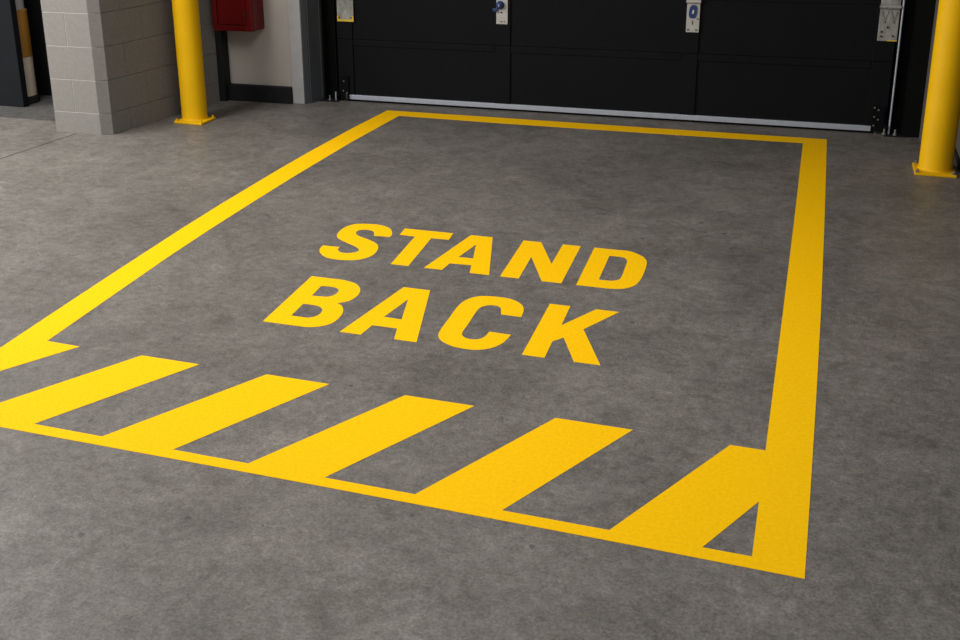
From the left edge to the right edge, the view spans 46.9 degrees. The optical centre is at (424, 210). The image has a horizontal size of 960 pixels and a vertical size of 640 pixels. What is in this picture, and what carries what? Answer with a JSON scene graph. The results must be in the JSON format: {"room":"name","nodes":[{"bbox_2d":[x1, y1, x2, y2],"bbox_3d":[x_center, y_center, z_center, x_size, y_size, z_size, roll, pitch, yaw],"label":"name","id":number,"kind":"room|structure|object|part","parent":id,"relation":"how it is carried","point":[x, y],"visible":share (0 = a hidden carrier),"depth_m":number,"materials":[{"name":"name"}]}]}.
{"room":"warehouse loading bay","nodes":[
{"label":"warehouse loading bay","id":0,"kind":"room"},
{"bbox_2d":[23,0,51,95],"bbox_3d":[-3.665,-2.459,7.862,3.535,3.210,0.170,5,19,19],"label":"wall","id":1,"kind":"structure","parent":0,"point":[34,11],"depth_m":7.85,"materials":[{"name":"black"}]},
{"bbox_2d":[40,0,219,134],"bbox_3d":[-1.887,-2.136,6.784,0.559,3.186,1.053,5,19,19],"label":"wall","id":2,"kind":"structure","parent":0,"point":[113,68],"depth_m":6.80,"materials":[{"name":"concrete"}]},
{"bbox_2d":[227,0,291,86],"bbox_3d":[-1.388,-2.337,7.344,1.098,3.200,0.230,5,19,19],"label":"wall","id":3,"kind":"structure","parent":0,"point":[259,57],"depth_m":7.53,"materials":[{"name":"grey paint"}]},
{"bbox_2d":[214,30,230,100],"bbox_3d":[-1.424,-2.288,7.197,0.077,3.200,0.084,5,19,19],"label":"trim","id":4,"kind":"structure","parent":3,"relation":"attached to","point":[221,40],"depth_m":7.59,"materials":[{"name":"black metal"}]},
{"bbox_2d":[212,0,264,31],"bbox_3d":[-1.257,-1.565,7.320,0.293,0.736,0.188,5,19,19],"label":"upper cabinet","id":5,"kind":"object","parent":3,"relation":"attached to","point":[228,15],"visible":1,"depth_m":7.33,"materials":[{"name":"red metal"}]},
{"bbox_2d":[228,83,292,103],"bbox_3d":[-1.127,-0.803,7.606,0.480,0.113,0.044,5,19,19],"label":"baseboard","id":6,"kind":"structure","parent":3,"relation":"attached to","point":[237,92],"depth_m":7.58,"materials":[{"name":"black rubber"}]},
{"bbox_2d":[287,0,324,103],"bbox_3d":[-0.812,-2.279,7.134,0.156,3.200,0.250,5,19,19],"label":"door frame","id":7,"kind":"structure","parent":3,"relation":"attached to","point":[294,12],"depth_m":7.45,"materials":[{"name":"grey paint"}]},
{"bbox_2d":[0,95,959,639],"bbox_3d":[-1.613,0.771,3.223,11.000,0.120,10.200,5,19,19],"label":"floor","id":8,"kind":"structure","parent":0,"point":[97,542],"depth_m":3.65,"materials":[{"name":"concrete"}]},
{"bbox_2d":[0,0,28,106],"bbox_3d":[-3.457,-1.874,7.495,1.471,2.300,0.055,5,19,19],"label":"door","id":9,"kind":"structure","parent":8,"relation":"on","point":[13,88],"depth_m":7.52,"materials":[{"name":"grey metal"}]},
{"bbox_2d":[15,0,39,103],"bbox_3d":[-2.838,-1.997,7.357,0.212,2.602,0.212,5,19,19],"label":"post","id":10,"kind":"object","parent":8,"relation":"on","point":[33,96],"visible":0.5,"depth_m":7.61,"materials":[{"name":"multicoloured rubber"}]},
{"bbox_2d":[0,133,76,158],"bbox_3d":[-3.961,0.768,3.174,0.007,0.001,8.564,7,20,24],"label":"joint","id":11,"kind":"object","parent":8,"relation":"on","point":[75,133],"visible":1,"depth_m":6.57,"materials":[{"name":"grey concrete"}]},
{"bbox_2d":[172,0,215,124],"bbox_3d":[-1.482,-1.081,6.949,0.206,1.065,0.206,5,19,19],"label":"bollard","id":12,"kind":"object","parent":8,"relation":"on","point":[186,16],"visible":1,"depth_m":6.96,"materials":[{"name":"yellow metal"}]},
{"bbox_3d":[-1.476,-0.578,7.101,0.203,0.014,0.178,5,19,19],"label":"plate","id":13,"kind":"part","parent":12,"relation":"part of","materials":[{"name":"yellow metal"}]},
{"bbox_2d":[0,110,826,578],"bbox_3d":[0.305,0.102,4.952,2.802,0.001,4.270,5,19,19],"label":"floor marking","id":14,"kind":"object","parent":8,"relation":"on","point":[681,520],"depth_m":3.28,"materials":[{"name":"yellow paint"}]},
{"bbox_2d":[264,276,618,365],"bbox_3d":[0.064,0.393,4.082,1.271,0.001,0.479,5,19,19],"label":"painted word","id":15,"kind":"object","parent":8,"relation":"on","point":[550,328],"visible":1,"depth_m":4.07,"materials":[{"name":"yellow paint"}]},
{"bbox_2d":[320,224,646,288],"bbox_3d":[0.235,0.188,4.694,1.393,0.001,0.471,5,19,19],"label":"painted word","id":16,"kind":"object","parent":8,"relation":"on","point":[635,267],"visible":1,"depth_m":4.66,"materials":[{"name":"yellow paint"}]},
{"bbox_2d":[902,0,935,137],"bbox_3d":[2.810,-1.598,6.055,0.089,2.450,0.080,5,19,19],"label":"trim","id":17,"kind":"structure","parent":8,"relation":"on","point":[922,31],"depth_m":6.28,"materials":[{"name":"black metal"}]},
{"bbox_2d":[912,0,959,177],"bbox_3d":[2.640,-0.707,5.574,0.198,1.065,0.207,5,19,19],"label":"bollard","id":18,"kind":"object","parent":8,"relation":"on","point":[942,111],"visible":1,"depth_m":5.57,"materials":[{"name":"metal"}]},
{"bbox_3d":[2.649,-0.208,5.738,0.198,0.014,0.207,5,19,19],"label":"plate","id":19,"kind":"part","parent":18,"relation":"part of","materials":[{"name":"yellow metal"}]},
{"bbox_2d":[956,118,959,157],"bbox_3d":[2.702,-1.572,4.782,0.213,3.200,2.500,5,19,19],"label":"wall","id":20,"kind":"structure","parent":0,"point":[958,133],"depth_m":5.96,"materials":[{"name":"grey"}]},
{"bbox_2d":[919,0,938,142],"bbox_3d":[2.901,-1.929,5.856,0.151,3.200,0.235,5,19,19],"label":"door frame","id":21,"kind":"structure","parent":20,"relation":"attached to","point":[937,1],"depth_m":6.19,"materials":[{"name":"grey metal"}]},
{"bbox_2d":[954,148,959,171],"bbox_3d":[2.625,-0.079,5.313,0.010,0.035,2.500,5,19,19],"label":"baseboard","id":22,"kind":"structure","parent":20,"relation":"attached to","point":[956,156],"depth_m":5.87,"materials":[{"name":"black rubber"}]},
{"bbox_3d":[1.034,-3.277,6.140,3.788,0.750,0.180,5,19,19],"label":"wall header","id":23,"kind":"structure","parent":0,"visible":0},
{"bbox_2d":[320,0,342,101],"bbox_3d":[-0.659,-1.927,7.255,0.215,2.450,0.125,5,19,19],"label":"door track","id":24,"kind":"object","parent":23,"relation":"attached to","point":[328,7],"visible":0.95,"depth_m":7.56,"materials":[{"name":"metal"}]},
{"bbox_3d":[-0.637,-0.766,7.637,0.135,0.006,0.125,5,19,19],"label":"foot plate","id":25,"kind":"part","parent":24,"relation":"part of","materials":[{"name":"metal"}]},
{"bbox_2d":[336,0,901,132],"bbox_3d":[1.048,-1.774,6.694,3.510,2.448,0.157,5,19,19],"label":"door","id":26,"kind":"structure","parent":23,"relation":"in","point":[797,64],"depth_m":6.84,"materials":[{"name":"black metal"}]},
{"bbox_3d":[-0.533,-1.450,7.356,0.119,0.384,0.005,5,19,19],"label":"hinge plate","id":27,"kind":"part","parent":26,"relation":"part of","materials":[{"name":"metal"}]},
{"bbox_3d":[0.477,-1.299,7.005,0.054,0.054,0.030,5,19,19],"label":"blue knob","id":28,"kind":"part","parent":26,"relation":"part of","materials":[{"name":"plastic"}]},
{"bbox_3d":[0.493,-1.361,6.998,0.075,0.365,0.005,5,19,19],"label":"hinge plate","id":29,"kind":"part","parent":26,"relation":"part of","materials":[{"name":"metal"}]},
{"bbox_3d":[1.063,-0.635,7.054,3.360,0.031,0.056,5,19,19],"label":"rail","id":30,"kind":"part","parent":26,"relation":"part of","materials":[{"name":"metal"}]},
{"bbox_3d":[1.615,-1.251,6.611,0.077,0.373,0.005,5,19,19],"label":"hinge plate","id":31,"kind":"part","parent":26,"relation":"part of","materials":[{"name":"metal"}]},
{"bbox_3d":[2.642,-1.149,6.256,0.104,0.383,0.005,5,19,19],"label":"hinge plate","id":32,"kind":"part","parent":26,"relation":"part of","materials":[{"name":"metal"}]},
{"bbox_2d":[882,0,917,137],"bbox_3d":[2.728,-1.605,6.082,0.202,2.450,0.125,5,19,19],"label":"door track","id":33,"kind":"object","parent":23,"relation":"attached to","point":[902,49],"visible":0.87,"depth_m":6.37,"materials":[{"name":"metal"}]},
{"bbox_3d":[2.750,-0.445,6.463,0.122,0.006,0.125,5,19,19],"label":"foot plate","id":34,"kind":"part","parent":33,"relation":"part of","materials":[{"name":"metal"}]}
]}

